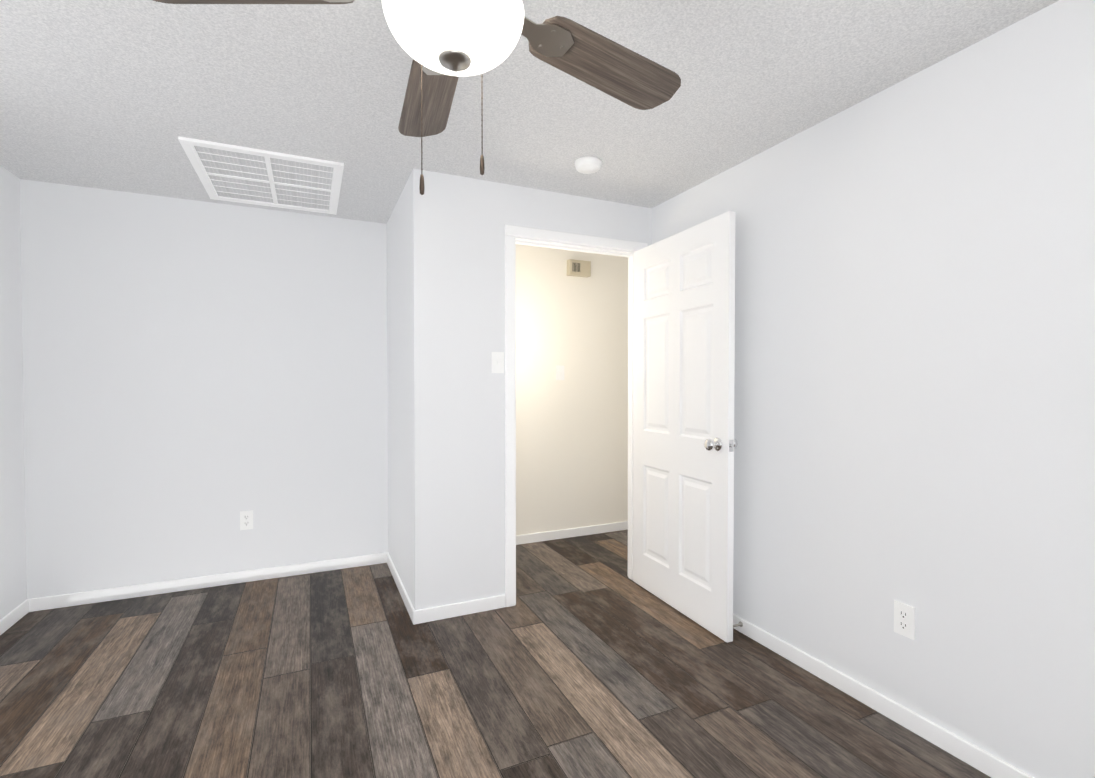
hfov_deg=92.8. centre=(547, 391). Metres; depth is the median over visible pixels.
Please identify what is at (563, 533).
baseboard
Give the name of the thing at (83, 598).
baseboard
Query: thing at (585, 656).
floor
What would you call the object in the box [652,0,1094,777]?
wall
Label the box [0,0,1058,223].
ceiling
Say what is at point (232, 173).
ceiling vent
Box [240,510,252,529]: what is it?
outlet
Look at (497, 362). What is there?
light switch
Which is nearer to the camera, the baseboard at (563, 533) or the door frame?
the door frame
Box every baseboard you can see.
[0,599,28,634]
[29,552,387,611]
[387,553,414,622]
[413,595,504,624]
[516,521,627,544]
[733,614,1033,777]
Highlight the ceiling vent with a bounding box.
[178,136,343,214]
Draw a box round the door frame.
[505,225,647,606]
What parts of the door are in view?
knob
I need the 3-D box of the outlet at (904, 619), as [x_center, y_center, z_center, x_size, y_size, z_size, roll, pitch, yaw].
[1.281,0.820,1.872,0.008,0.115,0.070,0,1,-24]
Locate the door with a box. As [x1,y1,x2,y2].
[633,211,737,641]
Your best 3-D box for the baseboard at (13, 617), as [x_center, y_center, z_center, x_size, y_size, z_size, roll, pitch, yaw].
[-1.690,1.193,0.379,0.013,0.070,5.349,0,1,-24]
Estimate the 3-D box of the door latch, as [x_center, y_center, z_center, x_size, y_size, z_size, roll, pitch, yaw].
[0.862,0.254,2.438,0.025,0.056,0.010,0,1,-22]
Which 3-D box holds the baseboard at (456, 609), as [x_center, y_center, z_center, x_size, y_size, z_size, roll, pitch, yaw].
[-0.460,1.153,2.764,0.499,0.070,0.013,0,1,-24]
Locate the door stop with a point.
(739, 623)
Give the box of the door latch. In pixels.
[729,440,733,451]
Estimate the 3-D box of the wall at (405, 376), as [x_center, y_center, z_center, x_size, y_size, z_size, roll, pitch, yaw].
[-0.841,0.023,3.132,0.100,2.318,1.007,0,1,-24]
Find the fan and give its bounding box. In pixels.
[153,0,680,194]
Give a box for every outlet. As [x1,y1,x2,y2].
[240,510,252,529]
[894,600,914,639]
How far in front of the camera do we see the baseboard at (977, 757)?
1.91 m
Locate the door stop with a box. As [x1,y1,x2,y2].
[733,621,742,626]
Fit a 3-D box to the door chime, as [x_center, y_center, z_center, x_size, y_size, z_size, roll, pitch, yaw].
[0.249,-0.977,4.136,0.190,0.120,0.056,0,1,-24]
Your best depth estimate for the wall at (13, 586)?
2.68 m
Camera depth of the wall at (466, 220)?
2.77 m
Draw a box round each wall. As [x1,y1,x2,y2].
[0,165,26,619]
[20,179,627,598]
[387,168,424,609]
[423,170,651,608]
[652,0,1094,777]
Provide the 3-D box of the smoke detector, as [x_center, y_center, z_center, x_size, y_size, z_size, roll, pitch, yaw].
[0.199,-1.106,2.560,0.132,0.041,0.132,0,1,-24]
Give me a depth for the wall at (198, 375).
3.20 m
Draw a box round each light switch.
[492,352,503,372]
[556,365,563,379]
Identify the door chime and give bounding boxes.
[567,259,590,277]
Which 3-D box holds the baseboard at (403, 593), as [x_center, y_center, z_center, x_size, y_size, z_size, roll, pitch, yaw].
[-0.890,1.147,3.122,0.013,0.070,1.020,0,1,-24]
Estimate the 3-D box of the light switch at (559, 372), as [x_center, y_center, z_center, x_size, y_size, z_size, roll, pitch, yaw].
[0.103,-0.147,4.104,0.070,0.115,0.017,0,1,-24]
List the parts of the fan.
blade, blade, lamp shade, blade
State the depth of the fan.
1.16 m
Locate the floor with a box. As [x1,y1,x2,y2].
[0,530,990,777]
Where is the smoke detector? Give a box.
[575,156,601,173]
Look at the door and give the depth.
2.72 m

